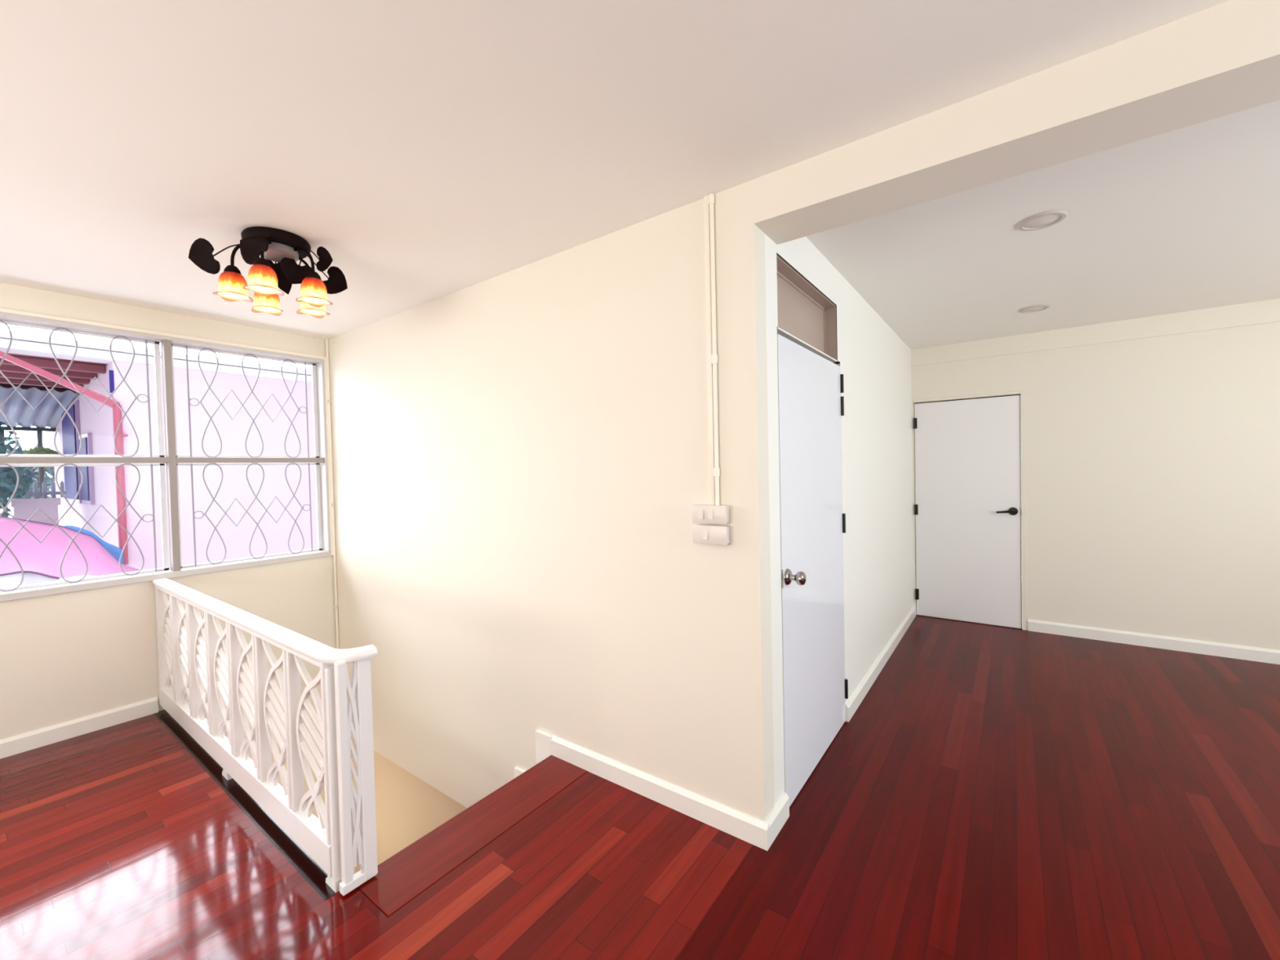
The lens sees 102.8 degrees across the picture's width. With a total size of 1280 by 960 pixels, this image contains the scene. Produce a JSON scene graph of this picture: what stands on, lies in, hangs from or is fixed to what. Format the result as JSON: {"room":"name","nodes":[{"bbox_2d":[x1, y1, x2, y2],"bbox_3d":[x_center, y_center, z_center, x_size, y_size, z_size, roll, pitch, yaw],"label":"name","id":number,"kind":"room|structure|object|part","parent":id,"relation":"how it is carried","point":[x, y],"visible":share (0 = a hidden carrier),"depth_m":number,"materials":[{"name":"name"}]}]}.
{"room":"stair landing","nodes":[
{"label":"stair landing","id":0,"kind":"room"},
{"bbox_2d":[0,282,336,817],"bbox_3d":[-3.607,1.670,2.379,0.160,5.363,4.674,0,2,36],"label":"wall","id":1,"kind":"structure","parent":0,"point":[64,657],"depth_m":2.99,"materials":[{"name":"beige paint"}]},
{"bbox_2d":[0,697,158,759],"bbox_3d":[-3.907,1.424,1.821,0.018,0.092,3.235,0,2,36],"label":"baseboard","id":2,"kind":"structure","parent":1,"relation":"attached to","point":[21,743],"depth_m":2.85,"materials":[{"name":"white wood"}]},
{"bbox_2d":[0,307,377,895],"bbox_3d":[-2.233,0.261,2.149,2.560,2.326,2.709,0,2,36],"label":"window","id":3,"kind":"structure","parent":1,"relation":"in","point":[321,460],"depth_m":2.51,"materials":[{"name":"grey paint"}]},
{"bbox_2d":[0,320,152,457],"bbox_3d":[-3.235,-0.492,2.877,0.014,0.727,0.695,0,2,36],"label":"grille","id":4,"kind":"object","parent":3,"relation":"attached to","point":[72,331],"depth_m":2.92,"materials":[{"name":"grey metal"}]},
{"bbox_2d":[0,463,157,591],"bbox_3d":[-3.219,0.245,2.892,0.014,0.677,0.695,0,2,36],"label":"grille","id":5,"kind":"object","parent":3,"relation":"attached to","point":[140,572],"depth_m":2.92,"materials":[{"name":"grey metal"}]},
{"bbox_3d":[-3.267,-0.491,2.885,0.025,0.726,0.840,0,2,36],"label":"sash","id":6,"kind":"part","parent":3,"relation":"part of","materials":[{"name":"white paint"}]},
{"bbox_3d":[-3.250,0.245,2.901,0.025,0.676,0.840,0,2,36],"label":"sash","id":7,"kind":"part","parent":3,"relation":"part of","materials":[{"name":"white paint"}]},
{"bbox_3d":[-2.923,0.963,3.126,0.054,0.618,0.040,0,2,36],"label":"post","id":8,"kind":"part","parent":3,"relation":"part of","materials":[{"name":"white wood"}]},
{"bbox_3d":[-2.789,0.961,3.030,0.274,0.625,0.021,0,2,36],"label":"lattice panel","id":9,"kind":"part","parent":3,"relation":"part of","materials":[{"name":"white wood"}]},
{"bbox_3d":[-2.657,0.961,2.931,0.054,0.618,0.040,0,2,36],"label":"post","id":10,"kind":"part","parent":3,"relation":"part of","materials":[{"name":"white wood"}]},
{"bbox_3d":[-2.523,0.960,2.835,0.274,0.625,0.021,0,2,36],"label":"lattice panel","id":11,"kind":"part","parent":3,"relation":"part of","materials":[{"name":"white wood"}]},
{"bbox_3d":[-2.391,0.959,2.736,0.054,0.618,0.040,0,2,36],"label":"post","id":12,"kind":"part","parent":3,"relation":"part of","materials":[{"name":"white wood"}]},
{"bbox_3d":[-2.256,0.958,2.640,0.274,0.625,0.021,0,2,36],"label":"lattice panel","id":13,"kind":"part","parent":3,"relation":"part of","materials":[{"name":"white wood"}]},
{"bbox_3d":[-2.124,0.957,2.541,0.054,0.618,0.040,0,2,36],"label":"post","id":14,"kind":"part","parent":3,"relation":"part of","materials":[{"name":"white wood"}]},
{"bbox_3d":[-1.990,0.956,2.445,0.274,0.625,0.021,0,2,36],"label":"lattice panel","id":15,"kind":"part","parent":3,"relation":"part of","materials":[{"name":"white wood"}]},
{"bbox_3d":[-1.858,0.955,2.346,0.054,0.618,0.040,0,2,36],"label":"post","id":16,"kind":"part","parent":3,"relation":"part of","materials":[{"name":"white wood"}]},
{"bbox_3d":[-2.011,0.637,2.446,2.343,0.024,0.044,0,2,36],"label":"rail","id":17,"kind":"part","parent":3,"relation":"part of","materials":[{"name":"white wood"}]},
{"bbox_3d":[-1.724,0.954,2.250,0.274,0.625,0.021,0,2,36],"label":"lattice panel","id":18,"kind":"part","parent":3,"relation":"part of","materials":[{"name":"white wood"}]},
{"bbox_3d":[-1.996,1.317,2.460,2.343,0.108,0.044,0,2,36],"label":"rail","id":19,"kind":"part","parent":3,"relation":"part of","materials":[{"name":"white wood"}]},
{"bbox_3d":[-2.745,-0.518,3.597,0.025,0.726,0.854,0,2,36],"label":"sash","id":20,"kind":"part","parent":3,"relation":"part of","materials":[{"name":"clear glass"}]},
{"bbox_2d":[185,345,309,457],"bbox_3d":[-2.718,-0.518,3.583,0.014,0.727,0.695,0,2,36],"label":"grille","id":21,"kind":"object","parent":3,"relation":"attached to","point":[192,347],"depth_m":3.55,"materials":[{"name":"grey metal"}]},
{"bbox_3d":[-2.729,0.218,3.613,0.025,0.676,0.854,0,2,36],"label":"sash","id":22,"kind":"part","parent":3,"relation":"part of","materials":[{"name":"white paint"}]},
{"bbox_2d":[190,462,312,566],"bbox_3d":[-2.701,0.218,3.599,0.014,0.677,0.695,0,2,36],"label":"grille","id":23,"kind":"object","parent":3,"relation":"attached to","point":[252,557],"depth_m":3.57,"materials":[{"name":"grey metal"}]},
{"bbox_3d":[-1.592,0.953,2.151,0.054,0.618,0.040,0,2,36],"label":"post","id":24,"kind":"part","parent":3,"relation":"part of","materials":[{"name":"white wood"}]},
{"bbox_3d":[-1.942,0.610,2.451,2.450,0.028,0.158,0,2,36],"label":"handrail","id":25,"kind":"part","parent":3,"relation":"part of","materials":[{"name":"white wood"}]},
{"bbox_3d":[-1.933,1.004,2.459,2.450,0.816,0.158,0,2,36],"label":"balustrade","id":26,"kind":"part","parent":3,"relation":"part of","materials":[{"name":"white wood"}]},
{"bbox_3d":[-1.457,0.952,2.055,0.274,0.625,0.021,0,2,36],"label":"lattice panel","id":27,"kind":"part","parent":3,"relation":"part of","materials":[{"name":"white wood"}]},
{"bbox_3d":[-1.325,0.952,1.956,0.054,0.618,0.040,0,2,36],"label":"post","id":28,"kind":"part","parent":3,"relation":"part of","materials":[{"name":"white wood"}]},
{"bbox_3d":[-1.191,0.950,1.859,0.274,0.625,0.021,0,2,36],"label":"lattice panel","id":29,"kind":"part","parent":3,"relation":"part of","materials":[{"name":"white wood"}]},
{"bbox_3d":[-1.058,1.018,1.762,0.054,0.754,0.040,0,2,36],"label":"post","id":30,"kind":"part","parent":3,"relation":"part of","materials":[{"name":"white wood"}]},
{"bbox_3d":[-1.005,1.000,1.732,0.028,0.768,0.028,0,2,36],"label":"return post","id":31,"kind":"part","parent":3,"relation":"part of","materials":[{"name":"white wood"}]},
{"bbox_3d":[-0.986,0.983,1.758,0.021,0.725,0.051,0,2,36],"label":"lattice panel","id":32,"kind":"part","parent":3,"relation":"part of","materials":[{"name":"white wood"}]},
{"bbox_3d":[-0.975,1.381,1.768,0.030,0.032,0.114,0,2,36],"label":"rail","id":33,"kind":"part","parent":3,"relation":"part of","materials":[{"name":"white wood"}]},
{"bbox_3d":[-0.964,1.003,1.792,0.040,0.778,0.044,0,2,36],"label":"return post","id":34,"kind":"part","parent":3,"relation":"part of","materials":[{"name":"white wood"}]},
{"bbox_2d":[351,736,466,874],"bbox_3d":[-0.841,3.106,3.058,3.485,2.338,0.100,0,2,36],"label":"wall","id":35,"kind":"structure","parent":0,"point":[408,808],"depth_m":3.57,"materials":[{"name":"beige paint"}]},
{"bbox_2d":[328,179,774,821],"bbox_3d":[-0.931,0.427,2.960,3.485,3.025,0.100,0,2,36],"label":"wall","id":36,"kind":"structure","parent":0,"point":[520,455],"depth_m":2.45,"materials":[{"name":"beige paint"}]},
{"bbox_2d":[325,338,339,648],"bbox_3d":[-2.355,0.408,3.926,0.034,2.963,0.022,0,2,36],"label":"conduit","id":37,"kind":"object","parent":36,"relation":"attached to","point":[333,504],"visible":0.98,"depth_m":3.92,"materials":[{"name":"beige plastic"}]},
{"bbox_2d":[514,766,525,777],"bbox_3d":[-0.548,1.591,2.651,0.295,0.110,0.018,0,2,36],"label":"baseboard","id":38,"kind":"structure","parent":36,"relation":"attached to","point":[517,771],"depth_m":2.71,"materials":[{"name":"white wood"}]},
{"bbox_2d":[535,729,789,850],"bbox_3d":[0.035,1.361,2.346,1.248,0.167,0.229,0,2,36],"label":"baseboard","id":39,"kind":"structure","parent":36,"relation":"attached to","point":[762,834],"depth_m":2.13,"materials":[{"name":"white wood"}]},
{"bbox_2d":[703,195,715,505],"bbox_3d":[0.270,-0.496,1.974,0.022,1.190,0.014,0,2,36],"label":"cable trunking","id":40,"kind":"object","parent":36,"relation":"attached to","point":[706,206],"visible":0.89,"depth_m":1.97,"materials":[{"name":"beige plastic"}]},
{"bbox_2d":[692,504,728,524],"bbox_3d":[0.273,0.132,1.978,0.150,0.071,0.043,0,2,36],"label":"light switch","id":41,"kind":"object","parent":36,"relation":"attached to","point":[713,514],"visible":1,"depth_m":1.96,"materials":[{"name":"beige plastic"}]},
{"bbox_2d":[692,524,729,545],"bbox_3d":[0.275,0.211,1.980,0.150,0.073,0.043,0,2,36],"label":"light switch","id":42,"kind":"object","parent":36,"relation":"attached to","point":[701,534],"visible":1,"depth_m":1.96,"materials":[{"name":"beige plastic"}]},
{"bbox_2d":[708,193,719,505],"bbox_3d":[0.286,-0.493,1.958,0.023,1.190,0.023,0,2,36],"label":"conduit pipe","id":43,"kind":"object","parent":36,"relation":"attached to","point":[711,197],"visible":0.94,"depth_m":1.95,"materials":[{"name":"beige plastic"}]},
{"bbox_2d":[0,0,1279,349],"bbox_3d":[0.266,-1.142,1.512,7.545,0.120,8.023,0,2,36],"label":"ceiling","id":44,"kind":"structure","parent":0,"point":[434,149],"depth_m":1.65,"materials":[{"name":"white paint"}]},
{"bbox_2d":[188,226,347,318],"bbox_3d":[-1.599,-0.914,2.247,0.416,0.282,0.513,0,2,36],"label":"ceiling lamp","id":45,"kind":"object","parent":44,"relation":"attached to","point":[284,247],"visible":1,"depth_m":2.19,"materials":[{"name":"brown metal"}]},
{"bbox_3d":[-1.741,-0.981,2.173,0.127,0.074,0.005,-2,1,-22],"label":"stem","id":46,"kind":"part","parent":45,"relation":"part of","materials":[{"name":"brown metal"}]},
{"bbox_3d":[-1.717,-0.826,2.155,0.106,0.096,0.106,0,2,36],"label":"lamp shade","id":47,"kind":"part","parent":45,"relation":"part of","materials":[{"name":"orange glass"}]},
{"bbox_3d":[-1.686,-0.956,2.175,0.095,0.110,0.012,-2,1,-34],"label":"arm","id":48,"kind":"part","parent":45,"relation":"part of","materials":[{"name":"brown metal"}]},
{"bbox_3d":[-1.543,-0.828,2.090,0.106,0.096,0.106,0,2,36],"label":"lamp shade","id":49,"kind":"part","parent":45,"relation":"part of","materials":[{"name":"orange glass"}]},
{"bbox_3d":[-1.557,-0.958,2.127,0.012,0.110,0.095,-2,1,-16],"label":"arm","id":50,"kind":"part","parent":45,"relation":"part of","materials":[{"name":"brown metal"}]},
{"bbox_3d":[-1.710,-0.830,2.340,0.106,0.096,0.106,0,2,36],"label":"lamp shade","id":51,"kind":"part","parent":45,"relation":"part of","materials":[{"name":"orange glass"}]},
{"bbox_3d":[-1.549,-0.963,2.349,0.012,0.110,0.095,-1,1,20],"label":"arm","id":52,"kind":"part","parent":45,"relation":"part of","materials":[{"name":"brown metal"}]},
{"bbox_3d":[-1.474,-0.962,2.235,0.082,0.110,0.060,0,2,36],"label":"arm","id":53,"kind":"part","parent":45,"relation":"part of","materials":[{"name":"brown metal"}]},
{"bbox_3d":[-1.458,-1.005,2.273,0.055,0.037,0.007,-2,1,-33],"label":"stem","id":54,"kind":"part","parent":45,"relation":"part of","materials":[{"name":"brown metal"}]},
{"bbox_3d":[-1.531,-0.835,2.391,0.106,0.096,0.106,0,2,36],"label":"lamp shade","id":55,"kind":"part","parent":45,"relation":"part of","materials":[{"name":"orange glass"}]},
{"bbox_3d":[-1.428,-0.834,2.236,0.106,0.096,0.106,0,2,36],"label":"lamp shade","id":56,"kind":"part","parent":45,"relation":"part of","materials":[{"name":"orange glass"}]},
{"bbox_2d":[752,0,1279,244],"bbox_3d":[2.016,-1.028,0.824,3.810,0.158,0.226,0,2,36],"label":"beam","id":57,"kind":"structure","parent":44,"relation":"attached to","point":[1221,60],"depth_m":1.40,"materials":[{"name":"beige paint"}]},
{"bbox_2d":[1017,304,1049,313],"bbox_3d":[2.708,-1.175,3.511,0.176,0.008,0.176,0,2,36],"label":"recessed light","id":58,"kind":"object","parent":44,"relation":"in","point":[1037,308],"visible":1,"depth_m":3.51,"materials":[{"name":"grey plastic"}]},
{"bbox_2d":[1022,306,1045,311],"bbox_3d":[2.708,-1.177,3.511,0.134,0.002,0.134,0,2,36],"label":"diffuser","id":59,"kind":"object","parent":58,"relation":"attached to","point":[1030,308],"depth_m":3.51,"materials":[{"name":"white plastic"}]},
{"bbox_2d":[1016,210,1067,231],"bbox_3d":[1.749,-1.126,2.223,0.176,0.008,0.176,0,2,36],"label":"recessed light","id":60,"kind":"object","parent":44,"relation":"in","point":[1044,220],"visible":1,"depth_m":2.21,"materials":[{"name":"grey plastic"}]},
{"bbox_2d":[1022,214,1061,228],"bbox_3d":[1.749,-1.127,2.223,0.134,0.002,0.134,0,2,36],"label":"diffuser","id":61,"kind":"object","parent":60,"relation":"attached to","point":[1036,221],"depth_m":2.22,"materials":[{"name":"white plastic"}]},
{"bbox_2d":[0,614,1279,959],"bbox_3d":[0.370,1.440,1.503,7.395,0.120,7.973,0,2,36],"label":"floor","id":62,"kind":"structure","parent":0,"point":[994,792],"depth_m":1.89,"materials":[{"name":"red wood"}]},
{"bbox_2d":[153,709,339,900],"bbox_3d":[-1.987,1.423,2.446,2.375,0.021,0.086,0,2,36],"label":"edging","id":63,"kind":"object","parent":62,"relation":"on","point":[301,861],"visible":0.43,"depth_m":2.15,"materials":[{"name":"black"}]},
{"bbox_3d":[-0.684,1.505,2.169,0.054,0.149,0.991,0,2,36],"label":"board","id":64,"kind":"object","parent":62,"relation":"attached to","visible":0},
{"bbox_2d":[356,755,587,917],"bbox_3d":[-0.613,1.409,2.119,0.246,0.041,1.001,0,2,36],"label":"edging","id":65,"kind":"object","parent":64,"relation":"on","point":[402,877],"visible":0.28,"depth_m":2.00,"materials":[{"name":"red wood"}]},
{"bbox_2d":[764,234,916,806],"bbox_3d":[1.514,0.141,3.421,0.118,2.583,3.549,0,2,36],"label":"wall","id":66,"kind":"structure","parent":0,"point":[874,362],"depth_m":3.17,"materials":[{"name":"white paint"}]},
{"bbox_2d":[776,252,848,806],"bbox_3d":[0.836,0.210,2.434,0.169,2.266,0.930,0,2,36],"label":"door","id":67,"kind":"structure","parent":66,"relation":"in","point":[811,404],"depth_m":2.37,"materials":[{"name":"white wood"}]},
{"bbox_3d":[0.563,0.401,2.073,0.034,0.075,0.010,0,2,36],"label":"latch plate","id":68,"kind":"part","parent":67,"relation":"part of","materials":[{"name":"silver metal"}]},
{"bbox_3d":[0.638,0.399,2.084,0.077,0.068,0.068,0,2,36],"label":"knob","id":69,"kind":"part","parent":67,"relation":"part of","materials":[{"name":"silver metal"}]},
{"bbox_3d":[0.746,-0.774,2.427,0.013,0.295,0.855,0,2,36],"label":"transom panel","id":70,"kind":"part","parent":67,"relation":"part of","materials":[{"name":"beige wood"}]},
{"bbox_2d":[911,321,1279,650],"bbox_3d":[4.088,0.078,3.684,3.960,2.583,0.120,0,2,36],"label":"wall","id":71,"kind":"structure","parent":0,"point":[1153,464],"depth_m":3.80,"materials":[{"name":"beige paint"}]},
{"bbox_2d":[913,390,1026,630],"bbox_3d":[2.886,0.257,4.500,0.830,2.003,0.115,0,2,36],"label":"door","id":72,"kind":"structure","parent":71,"relation":"in","point":[970,506],"depth_m":4.48,"materials":[{"name":"white wood"}]},
{"bbox_3d":[3.097,0.264,4.308,0.150,0.068,0.054,0,2,36],"label":"lever handle","id":73,"kind":"part","parent":72,"relation":"part of","materials":[{"name":"black metal"}]},
{"bbox_2d":[911,298,1279,366],"bbox_3d":[4.022,-1.136,3.605,3.760,0.151,0.012,0,2,36],"label":"beam","id":74,"kind":"structure","parent":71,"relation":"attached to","point":[1264,311],"depth_m":3.91,"materials":[{"name":"beige paint"}]},
{"bbox_2d":[1027,619,1279,664],"bbox_3d":[4.413,1.202,3.403,2.916,0.092,0.018,0,2,36],"label":"baseboard","id":75,"kind":"structure","parent":71,"relation":"attached to","point":[1223,650],"depth_m":3.79,"materials":[{"name":"white wood"}]},
{"label":"outside","id":76,"kind":"structure","parent":0,"visible":0},
{"bbox_2d":[0,421,35,516],"bbox_3d":[-8.776,2.253,6.808,1.126,6.446,1.089,0,2,36],"label":"leafy tree","id":77,"kind":"object","parent":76,"point":[7,480],"visible":0.73,"depth_m":6.92,"materials":[{"name":"teal plant"}]},
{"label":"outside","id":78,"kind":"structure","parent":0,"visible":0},
{"bbox_2d":[0,330,317,570],"bbox_3d":[-7.596,1.845,9.787,6.156,7.076,10.500,0,2,36],"label":"house","id":79,"kind":"structure","parent":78,"point":[27,353],"depth_m":7.11,"materials":[{"name":"pink"}]},
{"bbox_2d":[0,385,78,516],"bbox_3d":[-10.197,2.074,7.889,2.762,6.816,1.992,0,2,36],"label":"roof","id":80,"kind":"structure","parent":79,"relation":"attached to","point":[48,413],"depth_m":8.27,"materials":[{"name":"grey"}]},
{"bbox_3d":[-11.048,2.299,8.960,0.072,6.360,0.060,0,2,36],"label":"support post","id":81,"kind":"part","parent":80,"relation":"part of","materials":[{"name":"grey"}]},
{"bbox_3d":[-10.794,2.286,9.306,0.072,6.360,0.060,0,2,36],"label":"support post","id":82,"kind":"part","parent":80,"relation":"part of","materials":[{"name":"grey"}]},
{"bbox_2d":[0,515,139,577],"bbox_3d":[-6.469,0.838,5.332,1.040,0.981,2.108,0,2,36],"label":"tarpaulin","id":83,"kind":"object","parent":79,"relation":"attached to","point":[46,557],"visible":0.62,"depth_m":5.54,"materials":[{"name":"pink"}]},
{"bbox_2d":[0,570,96,588],"bbox_3d":[-6.007,1.295,4.929,0.090,0.956,1.745,0,2,36],"label":"sheet","id":84,"kind":"object","parent":83,"relation":"hanging from","point":[11,579],"visible":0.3,"depth_m":5.00,"materials":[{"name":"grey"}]},
{"bbox_2d":[61,404,79,499],"bbox_3d":[-9.292,-0.430,8.320,1.340,1.476,0.017,0,2,36],"label":"shutter","id":85,"kind":"object","parent":79,"relation":"hanging from","point":[68,429],"depth_m":8.23,"materials":[{"name":"blue wood"}]},
{"bbox_3d":[-9.273,-0.431,8.345,1.460,1.596,0.048,0,2,36],"label":"window casing","id":86,"kind":"part","parent":79,"relation":"part of","materials":[{"name":"purple"}]},
{"bbox_2d":[78,437,89,500],"bbox_3d":[-8.213,-0.156,7.540,0.680,0.912,0.017,0,2,36],"label":"shutter","id":87,"kind":"object","parent":79,"relation":"hanging from","point":[85,490],"depth_m":7.44,"materials":[{"name":"blue"}]},
{"bbox_3d":[-8.194,-0.157,7.565,0.800,1.032,0.048,0,2,36],"label":"window casing","id":88,"kind":"part","parent":79,"relation":"part of","materials":[{"name":"purple"}]},
{"bbox_2d":[63,525,124,564],"bbox_3d":[-6.553,0.847,6.123,0.012,0.644,0.504,0,2,36],"label":"tarpaulin","id":89,"kind":"object","parent":79,"relation":"attached to","point":[115,551],"visible":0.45,"depth_m":6.21,"materials":[{"name":"blue"}]},
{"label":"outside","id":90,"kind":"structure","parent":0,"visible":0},
{"bbox_2d":[0,435,55,510],"bbox_3d":[-12.508,2.305,10.322,1.114,6.356,2.015,0,2,36],"label":"hedge","id":91,"kind":"object","parent":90,"point":[51,471],"visible":0.16,"depth_m":10.33,"materials":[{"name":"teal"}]},
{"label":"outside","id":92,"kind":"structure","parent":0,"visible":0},
{"bbox_2d":[8,497,61,524],"bbox_3d":[-9.086,2.870,7.775,0.340,5.180,0.480,0,2,36],"label":"wall","id":93,"kind":"structure","parent":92,"point":[22,508],"depth_m":7.65,"materials":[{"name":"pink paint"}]},
{"bbox_2d":[14,467,66,499],"bbox_3d":[-9.178,0.040,7.802,0.050,0.480,0.540,0,2,36],"label":"picket fence","id":94,"kind":"object","parent":93,"relation":"on","point":[53,492],"visible":0.69,"depth_m":7.83,"materials":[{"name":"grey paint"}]},
{"bbox_3d":[-9.183,0.208,7.812,0.028,0.048,0.540,0,2,36],"label":"fence rail","id":95,"kind":"part","parent":94,"relation":"part of","materials":[{"name":"grey paint"}]},
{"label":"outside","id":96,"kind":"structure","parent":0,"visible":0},
{"bbox_2d":[19,446,59,497],"bbox_3d":[-10.218,0.939,8.761,0.543,3.049,0.518,-1,1,15],"label":"shrub","id":97,"kind":"object","parent":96,"point":[40,451],"visible":0.27,"depth_m":8.72,"materials":[{"name":"green plant"}]},
{"bbox_3d":[-10.227,1.089,8.772,0.055,2.750,0.055,-2,1,-31],"label":"stem","id":98,"kind":"part","parent":97,"relation":"part of","materials":[{"name":"grey plant"}]}
]}

